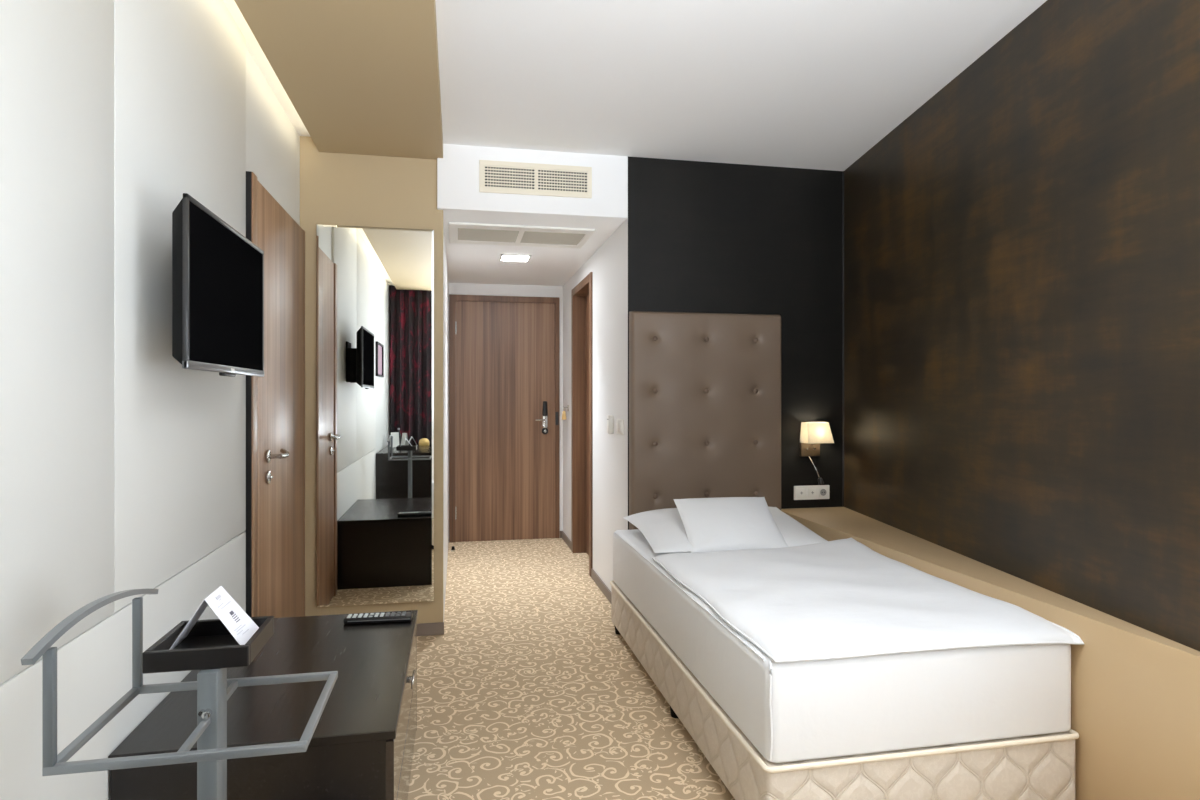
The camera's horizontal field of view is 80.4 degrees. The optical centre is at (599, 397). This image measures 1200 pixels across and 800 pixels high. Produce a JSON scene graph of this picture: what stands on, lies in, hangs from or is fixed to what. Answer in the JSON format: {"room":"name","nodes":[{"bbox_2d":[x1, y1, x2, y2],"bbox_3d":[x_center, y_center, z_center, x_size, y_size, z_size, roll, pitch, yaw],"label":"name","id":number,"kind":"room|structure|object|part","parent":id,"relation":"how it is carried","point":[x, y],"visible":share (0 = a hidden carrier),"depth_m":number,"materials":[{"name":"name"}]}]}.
{"room":"hotel room","nodes":[
{"label":"hotel room","id":0,"kind":"room"},
{"bbox_2d":[0,0,299,799],"bbox_3d":[-1.059,-0.050,1.063,0.143,2.560,5.102,0,0,-11],"label":"wall","id":1,"kind":"structure","parent":0,"point":[123,465],"depth_m":1.56,"materials":[{"name":"white paint"}]},
{"bbox_2d":[172,193,263,376],"bbox_3d":[-1.103,-0.271,1.991,0.137,0.422,0.676,0,0,-11],"label":"television","id":2,"kind":"object","parent":1,"relation":"attached to","point":[218,272],"visible":1,"depth_m":1.86,"materials":[{"name":"black plastic"}]},
{"bbox_2d":[245,171,304,617],"bbox_3d":[-1.376,0.199,3.082,0.120,2.062,0.970,0,0,-11],"label":"door","id":3,"kind":"structure","parent":1,"relation":"in","point":[275,401],"depth_m":3.02,"materials":[{"name":"brown wood"}]},
{"bbox_3d":[-1.309,0.235,2.899,0.062,0.052,0.183,0,0,-11],"label":"handle","id":4,"kind":"part","parent":3,"relation":"part of","materials":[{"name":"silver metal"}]},
{"bbox_2d":[234,0,442,159],"bbox_3d":[-0.651,-1.272,1.334,0.610,0.075,4.692,0,0,-11],"label":"ceiling","id":5,"kind":"structure","parent":0,"point":[361,77],"depth_m":2.67,"materials":[{"name":"beige paint"}]},
{"bbox_2d":[443,214,448,621],"bbox_3d":[-1.127,0.102,4.910,0.130,2.255,2.468,0,0,-11],"label":"wall","id":6,"kind":"structure","parent":0,"point":[445,270],"depth_m":4.44,"materials":[{"name":"white paint"}]},
{"bbox_2d":[449,283,562,530],"bbox_3d":[-0.823,0.102,6.189,1.230,2.255,0.120,0,0,-11],"label":"wall","id":7,"kind":"structure","parent":0,"point":[454,288],"depth_m":6.18,"materials":[{"name":"white paint"}]},
{"bbox_2d":[449,294,559,542],"bbox_3d":[-0.824,0.177,6.150,0.944,2.105,0.157,0,0,-11],"label":"door","id":8,"kind":"structure","parent":7,"relation":"in","point":[504,351],"depth_m":6.12,"materials":[{"name":"brown wood"}]},
{"bbox_3d":[-0.478,0.213,6.181,0.044,0.107,0.016,0,0,-11],"label":"lock plate","id":9,"kind":"part","parent":8,"relation":"part of","materials":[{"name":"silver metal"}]},
{"bbox_3d":[-0.375,0.182,6.201,0.027,0.115,0.004,0,0,-11],"label":"strike plate","id":10,"kind":"part","parent":8,"relation":"part of","materials":[{"name":"grey"}]},
{"bbox_2d":[437,144,627,285],"bbox_3d":[-0.588,-1.167,4.968,1.010,0.385,2.467,0,0,-11],"label":"ceiling","id":11,"kind":"structure","parent":0,"point":[459,197],"depth_m":3.84,"materials":[{"name":"white paint"}]},
{"bbox_2d":[499,254,531,261],"bbox_3d":[-0.590,-0.969,4.931,0.210,0.012,0.210,0,0,-11],"label":"recessed light","id":12,"kind":"object","parent":11,"relation":"in","point":[503,257],"visible":1,"depth_m":4.90,"materials":[{"name":"white plastic"}]},
{"bbox_2d":[502,256,527,260],"bbox_3d":[-0.590,-0.971,4.931,0.180,0.007,0.180,0,0,-11],"label":"diffuser","id":13,"kind":"object","parent":12,"relation":"attached to","point":[504,258],"depth_m":4.94,"materials":[{"name":"white plastic"}]},
{"bbox_2d":[449,222,594,248],"bbox_3d":[-0.482,-0.969,4.269,0.830,0.012,0.500,0,0,-11],"label":"ceiling vent","id":14,"kind":"object","parent":11,"relation":"in","point":[460,233],"visible":1,"depth_m":4.24,"materials":[{"name":"white plastic"}]},
{"bbox_2d":[479,160,591,197],"bbox_3d":[-0.337,-1.153,3.756,0.595,0.167,0.010,0,0,-11],"label":"ceiling vent","id":15,"kind":"object","parent":11,"relation":"in","point":[504,177],"visible":1,"depth_m":3.75,"materials":[{"name":"beige metal"}]},
{"bbox_2d":[408,538,734,799],"bbox_3d":[0.183,1.270,2.638,3.800,0.080,7.900,0,0,-11],"label":"floor","id":16,"kind":"structure","parent":0,"point":[529,690],"depth_m":2.90,"materials":[{"name":"carpet"}]},
{"bbox_2d":[21,589,337,799],"bbox_3d":[-0.631,0.775,1.162,0.343,0.910,0.402,0,0,-11],"label":"stand","id":17,"kind":"object","parent":16,"relation":"on","point":[213,687],"visible":0.99,"depth_m":1.12,"materials":[{"name":"silver metal"}]},
{"bbox_3d":[-0.629,0.516,1.151,0.342,0.012,0.286,0,0,-11],"label":"trouser frame","id":18,"kind":"part","parent":17,"relation":"part of","materials":[{"name":"silver metal"}]},
{"bbox_2d":[142,616,273,673],"bbox_3d":[-0.668,0.424,1.227,0.158,0.034,0.166,0,0,-11],"label":"tray","id":19,"kind":"object","parent":17,"relation":"on","point":[209,644],"visible":0.91,"depth_m":1.16,"materials":[{"name":"black wood"}]},
{"bbox_2d":[170,586,258,648],"bbox_3d":[-0.672,0.388,1.247,0.133,0.090,0.094,0,0,-11],"label":"tent card","id":20,"kind":"object","parent":19,"relation":"on","point":[238,623],"visible":0.97,"depth_m":1.25,"materials":[{"name":"white paper"}]},
{"bbox_3d":[-0.709,0.388,1.240,0.059,0.090,0.092,0,0,-11],"label":"panel","id":21,"kind":"part","parent":20,"relation":"part of","materials":[{"name":"white paper"}]},
{"bbox_3d":[-0.644,0.387,1.252,0.075,0.089,0.094,0,0,-11],"label":"panel","id":22,"kind":"part","parent":20,"relation":"part of","materials":[{"name":"white paper"}]},
{"bbox_3d":[-0.634,0.830,1.161,0.030,0.777,0.051,0,0,-11],"label":"post","id":23,"kind":"part","parent":17,"relation":"part of","materials":[{"name":"silver metal"}]},
{"bbox_2d":[108,610,417,799],"bbox_3d":[-0.874,1.010,2.105,0.628,0.440,0.977,0,0,-11],"label":"base cabinet","id":24,"kind":"object","parent":16,"relation":"on","point":[361,745],"visible":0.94,"depth_m":1.75,"materials":[{"name":"brown wood"}]},
{"bbox_2d":[343,612,412,623],"bbox_3d":[-0.782,0.777,2.506,0.230,0.024,0.051,0,0,-8],"label":"remote control","id":25,"kind":"object","parent":24,"relation":"on","point":[405,616],"visible":1,"depth_m":2.49,"materials":[{"name":"black plastic"}]},
{"bbox_3d":[-0.772,0.779,2.483,0.213,0.004,0.002,0,0,-8],"label":"trim","id":26,"kind":"part","parent":25,"relation":"part of","materials":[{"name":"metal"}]},
{"bbox_3d":[-0.593,0.907,2.151,0.020,0.182,0.950,0,0,-11],"label":"drawer","id":27,"kind":"part","parent":24,"relation":"part of","materials":[{"name":"black wood"}]},
{"bbox_3d":[-0.593,1.112,2.151,0.020,0.220,0.950,0,0,-11],"label":"drawer","id":28,"kind":"part","parent":24,"relation":"part of","materials":[{"name":"black wood"}]},
{"bbox_3d":[-0.579,0.866,2.179,0.020,0.023,0.100,0,0,-11],"label":"handle","id":29,"kind":"part","parent":24,"relation":"part of","materials":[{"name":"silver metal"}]},
{"bbox_2d":[610,581,1078,799],"bbox_3d":[0.721,1.101,2.909,0.981,0.258,1.953,0,0,-11],"label":"bed base","id":30,"kind":"object","parent":16,"relation":"on","point":[1041,766],"visible":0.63,"depth_m":2.01,"materials":[{"name":"beige fabric"}]},
{"bbox_2d":[613,529,1070,762],"bbox_3d":[0.723,0.833,2.915,0.957,0.276,1.942,0,0,-11],"label":"mattress","id":31,"kind":"object","parent":30,"relation":"on","point":[826,708],"visible":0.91,"depth_m":1.99,"materials":[{"name":"white fabric"}]},
{"bbox_2d":[623,507,827,552],"bbox_3d":[0.603,0.636,3.500,0.871,0.130,0.674,0,0,-11],"label":"pillow","id":32,"kind":"object","parent":31,"relation":"on","point":[664,530],"visible":0.31,"depth_m":3.35,"materials":[{"name":"white fabric"}]},
{"bbox_2d":[673,497,788,552],"bbox_3d":[0.607,0.587,3.317,0.474,0.206,0.320,0,0,-11],"label":"cushion","id":33,"kind":"object","parent":32,"relation":"on","point":[721,523],"visible":0.98,"depth_m":3.26,"materials":[{"name":"white fabric"}]},
{"bbox_2d":[652,538,1083,662],"bbox_3d":[0.805,0.677,2.565,0.960,0.073,1.248,0,0,-11],"label":"duvet","id":34,"kind":"object","parent":31,"relation":"on","point":[842,598],"visible":1,"depth_m":2.28,"materials":[{"name":"white fabric"}]},
{"bbox_2d":[781,507,1199,799],"bbox_3d":[1.459,0.931,2.819,0.422,0.598,2.556,0,0,-11],"label":"ledge","id":35,"kind":"object","parent":16,"relation":"on","point":[1135,690],"visible":0.28,"depth_m":1.97,"materials":[{"name":"beige paint"}]},
{"bbox_2d":[300,136,843,635],"bbox_3d":[0.014,-0.050,3.856,3.450,2.560,0.049,0,0,-11],"label":"wall","id":36,"kind":"structure","parent":0,"point":[704,237],"depth_m":3.94,"materials":[{"name":"black paint"}]},
{"bbox_2d":[317,224,433,606],"bbox_3d":[-1.139,0.092,3.615,0.571,1.914,0.026,0,0,-11],"label":"wall mirror","id":37,"kind":"object","parent":36,"relation":"attached to","point":[375,285],"visible":1,"depth_m":3.60,"materials":[{"name":"silver mirror"}]},
{"bbox_2d":[629,311,780,529],"bbox_3d":[0.590,0.383,3.915,0.871,1.695,0.062,0,0,-11],"label":"headboard","id":38,"kind":"object","parent":36,"relation":"attached to","point":[705,388],"visible":0.62,"depth_m":3.88,"materials":[{"name":"brown leather"}]},
{"bbox_2d":[794,485,829,499],"bbox_3d":[1.213,0.544,4.065,0.220,0.080,0.015,0,0,-11],"label":"strip","id":39,"kind":"object","parent":36,"relation":"attached to","point":[809,492],"visible":1,"depth_m":4.06,"materials":[{"name":"white plastic"}]},
{"bbox_2d":[797,488,804,496],"bbox_3d":[1.145,0.544,4.047,0.048,0.050,0.005,0,0,-11],"label":"rocker switch","id":40,"kind":"object","parent":39,"relation":"attached to","point":[800,491],"depth_m":4.05,"materials":[{"name":"grey plastic"}]},
{"bbox_2d":[808,488,815,496],"bbox_3d":[1.212,0.544,4.061,0.048,0.050,0.005,0,0,-11],"label":"rocker switch","id":41,"kind":"object","parent":39,"relation":"attached to","point":[811,491],"depth_m":4.06,"materials":[{"name":"grey plastic"}]},
{"bbox_2d":[800,422,833,484],"bbox_3d":[1.223,0.317,4.017,0.160,0.354,0.113,0,0,-11],"label":"wall lamp","id":42,"kind":"object","parent":36,"relation":"attached to","point":[812,434],"visible":1,"depth_m":3.98,"materials":[{"name":"beige fabric"}]},
{"bbox_3d":[1.199,0.268,4.059,0.117,0.135,0.022,0,0,-11],"label":"plate","id":43,"kind":"part","parent":42,"relation":"part of","materials":[{"name":"brown metal"}]},
{"bbox_3d":[1.224,0.198,4.010,0.160,0.116,0.098,0,0,-11],"label":"lamp shade","id":44,"kind":"part","parent":42,"relation":"part of","materials":[{"name":"white fabric"}]},
{"bbox_2d":[563,218,627,590],"bbox_3d":[-0.039,-0.050,5.105,0.120,2.560,2.516,0,0,-11],"label":"wall","id":45,"kind":"structure","parent":0,"point":[608,264],"depth_m":4.44,"materials":[{"name":"white paint"}]},
{"bbox_2d":[571,272,592,576],"bbox_3d":[-0.078,0.185,5.279,0.140,2.090,0.830,0,0,-11],"label":"door","id":46,"kind":"structure","parent":45,"relation":"in","point":[582,293],"depth_m":5.61,"materials":[{"name":"brown wood"}]},
{"bbox_2d":[562,531,610,602],"bbox_3d":[-0.094,1.199,5.047,0.012,0.062,2.407,0,0,-11],"label":"baseboard","id":47,"kind":"structure","parent":45,"relation":"attached to","point":[605,590],"depth_m":4.61,"materials":[{"name":"brown wood"}]},
{"bbox_2d":[607,415,613,433],"bbox_3d":[0.061,0.160,4.230,0.031,0.110,0.060,0,0,-11],"label":"light switch","id":48,"kind":"object","parent":45,"relation":"attached to","point":[610,418],"visible":1,"depth_m":4.20,"materials":[{"name":"white plastic"}]},
{"bbox_2d":[617,419,623,434],"bbox_3d":[0.112,0.165,4.019,0.013,0.086,0.145,0,0,-11],"label":"light switch","id":49,"kind":"object","parent":45,"relation":"attached to","point":[620,422],"visible":1,"depth_m":3.97,"materials":[{"name":"white plastic"}]},
{"bbox_3d":[-0.285,0.090,5.900,0.049,0.050,0.040,0,0,-11],"label":"hook","id":50,"kind":"object","parent":45,"relation":"attached to","visible":0},
{"bbox_2d":[562,408,565,419],"bbox_3d":[-0.298,0.136,5.898,0.040,0.099,0.005,0,0,-11],"label":"tag","id":51,"kind":"object","parent":50,"relation":"hanging from","point":[564,411],"visible":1,"depth_m":5.89,"materials":[{"name":"brown"}]},
{"bbox_2d":[223,0,1046,170],"bbox_3d":[0.513,-1.350,1.380,3.450,0.080,5.103,0,0,-11],"label":"ceiling","id":52,"kind":"structure","parent":0,"point":[804,84],"depth_m":2.84,"materials":[{"name":"white paint"}]},
{"bbox_2d":[844,0,1199,650],"bbox_3d":[1.605,-0.050,2.844,0.296,2.560,2.646,0,0,-2],"label":"wall","id":53,"kind":"structure","parent":0,"point":[1022,249],"depth_m":2.34,"materials":[{"name":"brown paint"}]},
{"bbox_2d":[842,171,843,505],"bbox_3d":[1.409,-0.340,4.114,0.011,1.940,0.017,0,0,-11],"label":"trim","id":54,"kind":"structure","parent":53,"relation":"attached to","point":[843,171],"depth_m":4.10,"materials":[{"name":"grey"}]}
]}

